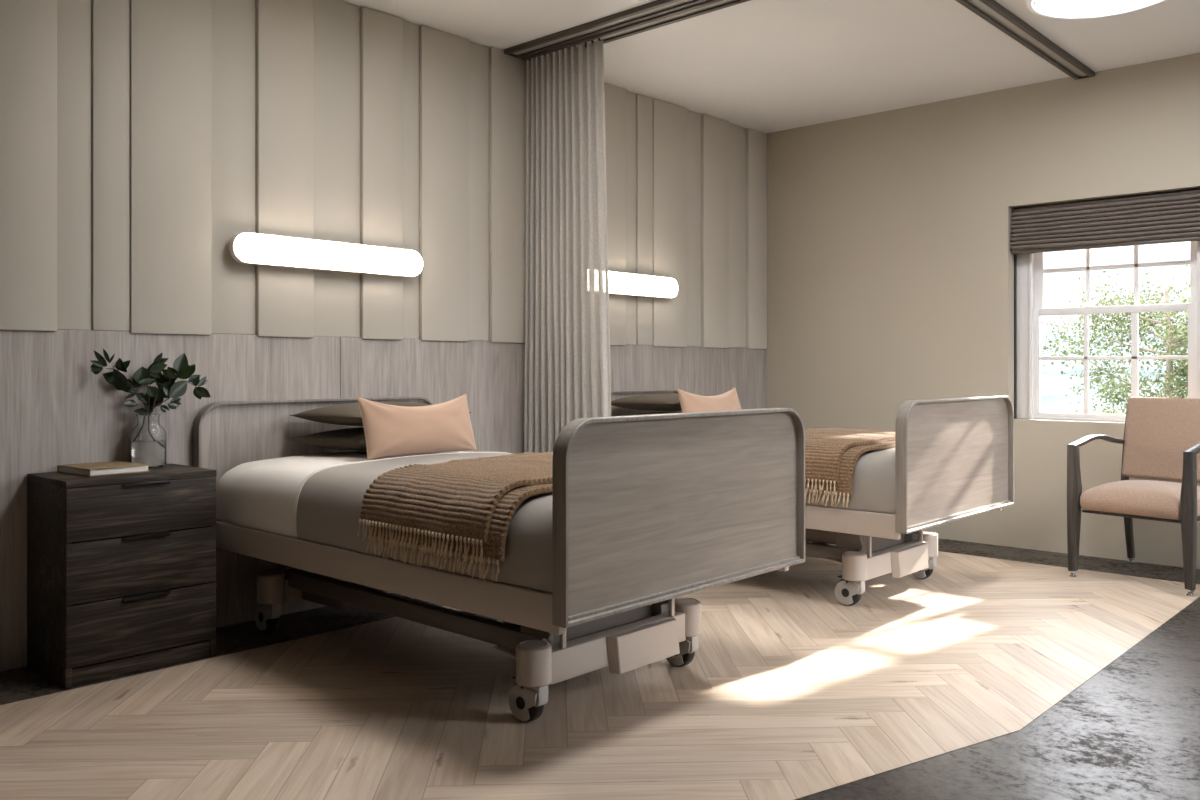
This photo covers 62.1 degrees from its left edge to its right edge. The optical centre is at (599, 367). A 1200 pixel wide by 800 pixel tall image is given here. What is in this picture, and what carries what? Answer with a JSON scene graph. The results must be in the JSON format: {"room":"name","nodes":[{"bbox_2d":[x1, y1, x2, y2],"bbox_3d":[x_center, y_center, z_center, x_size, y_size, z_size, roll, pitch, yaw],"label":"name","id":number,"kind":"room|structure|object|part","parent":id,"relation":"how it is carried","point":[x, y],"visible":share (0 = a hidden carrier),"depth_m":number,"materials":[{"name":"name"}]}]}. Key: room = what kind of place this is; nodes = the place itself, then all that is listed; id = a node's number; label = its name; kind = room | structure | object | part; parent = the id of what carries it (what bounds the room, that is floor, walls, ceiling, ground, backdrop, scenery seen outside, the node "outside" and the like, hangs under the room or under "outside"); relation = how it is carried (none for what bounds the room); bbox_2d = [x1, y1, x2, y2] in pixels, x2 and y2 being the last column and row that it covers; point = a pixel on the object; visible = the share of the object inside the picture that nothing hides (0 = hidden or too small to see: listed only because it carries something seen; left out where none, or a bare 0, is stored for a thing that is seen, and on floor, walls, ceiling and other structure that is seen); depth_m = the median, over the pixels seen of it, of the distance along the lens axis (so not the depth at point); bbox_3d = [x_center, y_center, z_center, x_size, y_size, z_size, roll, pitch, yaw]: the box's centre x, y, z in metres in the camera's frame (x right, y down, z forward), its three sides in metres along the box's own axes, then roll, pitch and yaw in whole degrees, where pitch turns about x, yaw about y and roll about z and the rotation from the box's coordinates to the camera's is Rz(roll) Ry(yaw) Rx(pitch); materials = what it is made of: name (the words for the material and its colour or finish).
{"room":"care facility","nodes":[
{"label":"care facility","id":0,"kind":"room"},
{"bbox_2d":[0,0,766,671],"bbox_3d":[-2.045,-0.294,3.614,0.236,2.889,9.783,0,0,42],"label":"wall","id":1,"kind":"structure","parent":0,"point":[138,138],"depth_m":4.23,"materials":[{"name":"beige paint"}]},
{"bbox_3d":[-2.004,0.456,3.519,0.024,1.185,2.492,0,0,42],"label":"wainscot panel","id":2,"kind":"part","parent":1,"relation":"part of","materials":[{"name":"grey wood"}]},
{"bbox_2d":[229,232,422,276],"bbox_3d":[-1.167,-0.487,4.357,0.060,0.128,0.946,0,0,42],"label":"wall lamp","id":3,"kind":"object","parent":1,"relation":"attached to","point":[250,248],"visible":1,"depth_m":4.29,"materials":[{"name":"beige plastic"}]},
{"bbox_3d":[-0.773,0.456,4.869,0.024,1.185,1.158,0,0,42],"label":"wainscot panel","id":4,"kind":"part","parent":1,"relation":"part of","materials":[{"name":"grey wood"}]},
{"bbox_2d":[608,271,677,298],"bbox_3d":[0.144,-0.487,5.795,0.060,0.128,0.946,0,0,42],"label":"wall lamp","id":5,"kind":"object","parent":1,"relation":"attached to","point":[620,283],"visible":0.52,"depth_m":5.87,"materials":[{"name":"beige plastic"}]},
{"bbox_3d":[0.391,0.456,6.145,0.024,1.185,2.256,0,0,42],"label":"wainscot panel","id":6,"kind":"part","parent":1,"relation":"part of","materials":[{"name":"grey wood"}]},
{"bbox_2d":[0,538,1199,799],"bbox_3d":[-0.229,1.109,1.923,5.000,0.122,9.533,0,0,42],"label":"floor","id":7,"kind":"structure","parent":0,"point":[999,673],"depth_m":3.08,"materials":[{"name":"wood"}]},
{"bbox_2d":[27,464,216,688],"bbox_3d":[-1.696,0.711,3.553,0.375,0.678,0.512,0,0,42],"label":"nightstand","id":8,"kind":"object","parent":7,"relation":"on","point":[121,568],"visible":1,"depth_m":3.41,"materials":[{"name":"brown wood"}]},
{"bbox_2d":[57,461,149,476],"bbox_3d":[-1.769,0.359,3.550,0.240,0.025,0.212,0,0,37],"label":"book","id":9,"kind":"object","parent":8,"relation":"on","point":[109,467],"visible":1,"depth_m":3.49,"materials":[{"name":"beige paper"}]},
{"bbox_3d":[-1.690,0.484,3.547,0.332,0.177,0.509,0,0,42],"label":"drawer","id":10,"kind":"part","parent":8,"relation":"part of","materials":[{"name":"brown wood"}]},
{"bbox_3d":[-1.690,0.677,3.547,0.332,0.199,0.509,0,0,42],"label":"drawer","id":11,"kind":"part","parent":8,"relation":"part of","materials":[{"name":"brown wood"}]},
{"bbox_3d":[-1.690,0.883,3.547,0.332,0.202,0.509,0,0,42],"label":"drawer","id":12,"kind":"part","parent":8,"relation":"part of","materials":[{"name":"brown wood"}]},
{"bbox_3d":[-1.568,0.580,3.439,0.033,0.012,0.157,0,0,42],"label":"handle","id":13,"kind":"part","parent":8,"relation":"part of","materials":[{"name":"black metal"}]},
{"bbox_3d":[-1.568,0.784,3.439,0.033,0.012,0.157,0,0,42],"label":"handle","id":14,"kind":"part","parent":8,"relation":"part of","materials":[{"name":"black metal"}]},
{"bbox_3d":[-1.568,0.398,3.439,0.033,0.012,0.157,0,0,42],"label":"handle","id":15,"kind":"part","parent":8,"relation":"part of","materials":[{"name":"black wood"}]},
{"bbox_2d":[130,414,166,467],"bbox_3d":[-1.687,0.273,3.722,0.125,0.197,0.125,0,0,42],"label":"vase","id":16,"kind":"object","parent":8,"relation":"on","point":[148,438],"visible":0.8,"depth_m":3.68,"materials":[{"name":"clear glass"}]},
{"bbox_2d":[90,349,168,414],"bbox_3d":[-1.760,0.105,3.706,0.090,0.351,0.288,0,0,33],"label":"leafy branch","id":17,"kind":"object","parent":16,"relation":"in","point":[116,378],"visible":0.88,"depth_m":3.71,"materials":[{"name":"green plant"}]},
{"bbox_3d":[-1.739,0.137,3.702,0.035,0.287,0.173,0,0,42],"label":"stem","id":18,"kind":"part","parent":17,"relation":"part of","materials":[{"name":"green plant"}]},
{"bbox_2d":[139,353,209,414],"bbox_3d":[-1.598,0.127,3.756,0.278,0.365,0.116,0,0,-40],"label":"leafy branch","id":19,"kind":"object","parent":16,"relation":"in","point":[168,388],"visible":0.97,"depth_m":3.74,"materials":[{"name":"green plant"}]},
{"bbox_3d":[-1.614,0.162,3.770,0.029,0.295,0.189,0,0,42],"label":"stem","id":20,"kind":"part","parent":19,"relation":"part of","materials":[{"name":"green plant"}]},
{"bbox_2d":[193,396,804,721],"bbox_3d":[-0.451,0.592,3.671,2.055,0.914,1.175,0,0,42],"label":"hospital bed","id":21,"kind":"object","parent":7,"relation":"on","point":[650,511],"visible":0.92,"depth_m":3.08,"materials":[{"name":"grey wood"}]},
{"bbox_3d":[-1.200,0.404,4.355,0.018,0.516,1.155,0,0,42],"label":"headboard","id":22,"kind":"part","parent":21,"relation":"part of","materials":[{"name":"grey wood"}]},
{"bbox_3d":[-0.929,0.875,4.108,0.290,0.150,0.520,0,0,42],"label":"motor","id":23,"kind":"part","parent":21,"relation":"part of","materials":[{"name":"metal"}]},
{"bbox_2d":[216,451,551,592],"bbox_3d":[-0.449,0.472,3.670,1.940,0.250,1.108,0,0,42],"label":"mattress","id":24,"kind":"object","parent":21,"relation":"on","point":[260,494],"visible":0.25,"depth_m":3.72,"materials":[{"name":"white fabric"}]},
{"bbox_2d":[289,427,366,450],"bbox_3d":[-0.923,0.298,4.200,0.503,0.100,0.563,-1,-1,40],"label":"cushion","id":25,"kind":"object","parent":24,"relation":"on","point":[350,439],"visible":0.44,"depth_m":4.01,"materials":[{"name":"grey fabric"}]},
{"bbox_2d":[290,402,470,425],"bbox_3d":[-0.923,0.196,4.200,0.503,0.099,0.563,-1,-1,43],"label":"cushion","id":26,"kind":"object","parent":25,"relation":"on","point":[344,414],"visible":0.43,"depth_m":4.03,"materials":[{"name":"grey fabric"}]},
{"bbox_2d":[357,394,476,458],"bbox_3d":[-0.707,0.224,3.917,0.131,0.232,0.538,0,0,41],"label":"cushion","id":27,"kind":"object","parent":24,"relation":"on","point":[389,430],"visible":1,"depth_m":3.84,"materials":[{"name":"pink fabric"}]},
{"bbox_2d":[293,452,551,591],"bbox_3d":[-0.215,0.466,3.457,1.299,0.256,1.126,0,0,42],"label":"duvet","id":28,"kind":"object","parent":24,"relation":"on","point":[328,503],"visible":0.37,"depth_m":3.26,"materials":[{"name":"beige fabric"}]},
{"bbox_2d":[357,452,552,581],"bbox_3d":[-0.100,0.449,3.347,0.726,0.285,1.214,0,0,42],"label":"throw blanket","id":29,"kind":"object","parent":28,"relation":"on","point":[466,507],"visible":0.61,"depth_m":2.95,"materials":[{"name":"brown fabric"}]},
{"bbox_3d":[-0.821,0.648,3.266,1.957,0.100,0.028,0,0,42],"label":"rail","id":30,"kind":"part","parent":21,"relation":"part of","materials":[{"name":"beige metal"}]},
{"bbox_3d":[-0.112,0.750,3.005,0.014,0.189,0.016,0,0,42],"label":"post","id":31,"kind":"part","parent":21,"relation":"part of","materials":[{"name":"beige metal"}]},
{"bbox_3d":[0.150,0.905,3.250,0.032,0.118,0.354,0,0,42],"label":"motor","id":32,"kind":"part","parent":21,"relation":"part of","materials":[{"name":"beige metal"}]},
{"bbox_3d":[0.244,0.750,3.395,0.014,0.189,0.016,0,0,42],"label":"post","id":33,"kind":"part","parent":21,"relation":"part of","materials":[{"name":"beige metal"}]},
{"bbox_3d":[0.283,0.401,3.002,0.018,0.511,1.155,0,0,42],"label":"footboard","id":34,"kind":"part","parent":21,"relation":"part of","materials":[{"name":"grey wood"}]},
{"bbox_3d":[-0.081,0.648,4.077,1.957,0.100,0.028,0,0,42],"label":"rail","id":35,"kind":"part","parent":21,"relation":"part of","materials":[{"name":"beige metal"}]},
{"bbox_2d":[611,390,1013,605],"bbox_3d":[0.864,0.592,5.112,2.055,0.914,1.175,0,0,42],"label":"hospital bed","id":36,"kind":"object","parent":7,"relation":"on","point":[954,457],"visible":0.54,"depth_m":4.41,"materials":[{"name":"wood"}]},
{"bbox_3d":[0.114,0.404,5.796,0.018,0.516,1.155,0,0,42],"label":"headboard","id":37,"kind":"part","parent":36,"relation":"part of","materials":[{"name":"grey wood"}]},
{"bbox_2d":[805,504,894,513],"bbox_3d":[0.866,0.472,5.110,1.940,0.250,1.108,0,0,42],"label":"mattress","id":38,"kind":"object","parent":36,"relation":"on","point":[805,504],"visible":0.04,"depth_m":4.19,"materials":[{"name":"white fabric"}]},
{"bbox_2d":[626,411,681,415],"bbox_3d":[0.391,0.298,5.641,0.503,0.100,0.563,-1,-1,40],"label":"cushion","id":39,"kind":"object","parent":38,"relation":"on","point":[661,412],"visible":0.08,"depth_m":5.56,"materials":[{"name":"grey fabric"}]},
{"bbox_2d":[611,393,706,410],"bbox_3d":[0.391,0.196,5.641,0.503,0.099,0.563,-1,-1,43],"label":"cushion","id":40,"kind":"object","parent":39,"relation":"on","point":[664,401],"visible":0.58,"depth_m":5.45,"materials":[{"name":"grey fabric"}]},
{"bbox_2d":[677,387,740,412],"bbox_3d":[0.607,0.224,5.357,0.131,0.232,0.538,0,0,41],"label":"cushion","id":41,"kind":"object","parent":38,"relation":"on","point":[729,400],"visible":0.62,"depth_m":5.25,"materials":[{"name":"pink fabric"}]},
{"bbox_2d":[805,447,894,512],"bbox_3d":[1.099,0.466,4.897,1.299,0.256,1.126,0,0,42],"label":"duvet","id":42,"kind":"object","parent":38,"relation":"on","point":[873,481],"visible":0.03,"depth_m":4.14,"materials":[{"name":"beige fabric"}]},
{"bbox_2d":[805,427,894,507],"bbox_3d":[1.214,0.449,4.788,0.726,0.285,1.214,0,0,42],"label":"throw blanket","id":43,"kind":"object","parent":42,"relation":"on","point":[832,455],"visible":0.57,"depth_m":4.28,"materials":[{"name":"brown fabric"}]},
{"bbox_3d":[0.494,0.648,4.706,1.957,0.100,0.028,0,0,42],"label":"rail","id":44,"kind":"part","parent":36,"relation":"part of","materials":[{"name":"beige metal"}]},
{"bbox_3d":[1.203,0.750,4.446,0.014,0.189,0.016,0,0,42],"label":"post","id":45,"kind":"part","parent":36,"relation":"part of","materials":[{"name":"beige metal"}]},
{"bbox_3d":[1.464,0.905,4.691,0.032,0.118,0.354,0,0,42],"label":"motor","id":46,"kind":"part","parent":36,"relation":"part of","materials":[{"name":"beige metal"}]},
{"bbox_3d":[1.558,0.750,4.835,0.014,0.189,0.016,0,0,42],"label":"post","id":47,"kind":"part","parent":36,"relation":"part of","materials":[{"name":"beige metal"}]},
{"bbox_3d":[1.597,0.401,4.443,0.018,0.511,1.155,0,0,42],"label":"footboard","id":48,"kind":"part","parent":36,"relation":"part of","materials":[{"name":"grey wood"}]},
{"bbox_2d":[1067,397,1199,596],"bbox_3d":[2.771,0.603,4.968,0.636,0.893,0.585,0,0,-39],"label":"armchair","id":49,"kind":"object","parent":7,"relation":"on","point":[1161,439],"visible":1,"depth_m":4.98,"materials":[{"name":"beige fabric"}]},
{"bbox_3d":[2.376,0.703,4.990,0.044,0.634,0.058,0,0,-39],"label":"leg","id":50,"kind":"part","parent":49,"relation":"part of","materials":[{"name":"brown wood"}]},
{"bbox_3d":[2.571,0.376,5.147,0.543,0.061,0.050,0,0,-39],"label":"armrest","id":51,"kind":"part","parent":49,"relation":"part of","materials":[{"name":"brown wood"}]},
{"bbox_3d":[2.822,0.606,5.323,0.111,0.832,0.030,0,0,-39],"label":"leg","id":52,"kind":"part","parent":49,"relation":"part of","materials":[{"name":"brown wood"}]},
{"bbox_3d":[2.724,0.637,4.930,0.521,0.150,0.472,0,0,-39],"label":"seat","id":53,"kind":"part","parent":49,"relation":"part of","materials":[{"name":"beige fabric"}]},
{"bbox_3d":[2.756,0.682,4.956,0.490,0.085,0.482,0,0,-39],"label":"seat rail","id":54,"kind":"part","parent":49,"relation":"part of","materials":[{"name":"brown wood"}]},
{"bbox_3d":[2.944,0.367,5.106,0.052,0.425,0.480,13,-8,-38],"label":"backrest","id":55,"kind":"part","parent":49,"relation":"part of","materials":[{"name":"beige fabric"}]},
{"bbox_3d":[2.706,0.703,4.578,0.044,0.634,0.058,0,0,-39],"label":"leg","id":56,"kind":"part","parent":49,"relation":"part of","materials":[{"name":"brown wood"}]},
{"bbox_3d":[2.902,0.376,4.733,0.543,0.061,0.050,0,0,-39],"label":"armrest","id":57,"kind":"part","parent":49,"relation":"part of","materials":[{"name":"brown wood"}]},
{"bbox_2d":[339,0,1199,132],"bbox_3d":[-0.212,-1.739,1.942,5.200,0.200,9.783,0,0,42],"label":"ceiling","id":58,"kind":"structure","parent":0,"point":[765,66],"depth_m":5.05,"materials":[{"name":"paint"}]},
{"bbox_2d":[504,0,749,59],"bbox_3d":[0.324,-1.627,4.534,2.004,0.024,0.230,0,0,42],"label":"track","id":59,"kind":"object","parent":58,"relation":"attached to","point":[658,13],"visible":0.83,"depth_m":4.71,"materials":[{"name":"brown metal"}]},
{"bbox_2d":[524,38,610,452],"bbox_3d":[-0.151,-0.295,5.054,0.598,2.661,0.118,0,0,42],"label":"curtain","id":60,"kind":"object","parent":59,"relation":"hanging from","point":[567,368],"visible":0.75,"depth_m":5.03,"materials":[{"name":"grey fabric"}]},
{"bbox_2d":[955,0,1094,79],"bbox_3d":[1.112,-1.627,3.811,0.104,0.024,4.729,0,0,42],"label":"track","id":61,"kind":"object","parent":58,"relation":"attached to","point":[991,11],"visible":1,"depth_m":4.88,"materials":[{"name":"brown metal"}]},
{"bbox_2d":[1025,0,1165,18],"bbox_3d":[2.158,-1.615,4.247,0.634,0.048,0.634,0,0,42],"label":"ceiling lamp","id":62,"kind":"object","parent":58,"relation":"attached to","point":[1058,9],"visible":1,"depth_m":4.42,"materials":[{"name":"white plastic"}]},
{"bbox_2d":[1035,0,1153,14],"bbox_3d":[2.158,-1.602,4.247,0.552,0.013,0.552,0,0,42],"label":"diffuser","id":63,"kind":"object","parent":62,"relation":"attached to","point":[1042,7],"depth_m":4.41,"materials":[{"name":"white plastic"}]},
{"bbox_2d":[766,53,1199,568],"bbox_3d":[3.004,-0.294,5.466,5.200,2.889,0.260,0,0,42],"label":"wall","id":64,"kind":"structure","parent":0,"point":[890,258],"depth_m":6.04,"materials":[{"name":"beige paint"}]},
{"bbox_2d":[1014,189,1199,421],"bbox_3d":[2.887,-0.322,5.607,1.046,1.248,0.130,0,0,42],"label":"window","id":65,"kind":"structure","parent":64,"relation":"in","point":[1029,269],"depth_m":5.72,"materials":[{"name":"white paint"}]},
{"bbox_2d":[1010,190,1199,254],"bbox_3d":[2.814,-0.801,5.528,1.032,0.266,0.089,0,0,42],"label":"blind","id":66,"kind":"object","parent":65,"relation":"attached to","point":[1173,217],"visible":1,"depth_m":5.50,"materials":[{"name":"grey fabric"}]},
{"bbox_3d":[2.814,-0.676,5.528,1.024,0.016,0.046,0,0,42],"label":"rail","id":67,"kind":"part","parent":66,"relation":"part of","materials":[{"name":"brown metal"}]},
{"bbox_3d":[2.882,-0.027,5.603,0.866,0.638,0.033,0,0,42],"label":"sash","id":68,"kind":"part","parent":65,"relation":"part of","materials":[{"name":"white paint"}]},
{"bbox_3d":[2.908,-0.603,5.632,0.866,0.582,0.035,0,0,42],"label":"sash","id":69,"kind":"part","parent":65,"relation":"part of","materials":[{"name":"white paint"}]},
{"label":"outside","id":70,"kind":"structure","parent":0,"visible":0},
{"bbox_2d":[1041,408,1125,413],"bbox_3d":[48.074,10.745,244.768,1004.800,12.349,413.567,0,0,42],"label":"ground","id":71,"kind":"structure","parent":70,"point":[1042,409],"depth_m":340.41,"materials":[{"name":"white"}]},
{"bbox_2d":[1041,264,1189,414],"bbox_3d":[8.885,1.533,15.423,4.395,6.444,4.119,0,0,-7],"label":"tree","id":72,"kind":"object","parent":71,"relation":"on","point":[1171,341],"visible":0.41,"depth_m":15.76,"materials":[{"name":"green plant"}]},
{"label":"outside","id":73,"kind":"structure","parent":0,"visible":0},
{"bbox_2d":[1041,328,1187,410],"bbox_3d":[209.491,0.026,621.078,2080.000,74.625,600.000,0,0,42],"label":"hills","id":74,"kind":"structure","parent":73,"point":[1055,385],"depth_m":509.09,"materials":[{"name":"white"}]}
]}

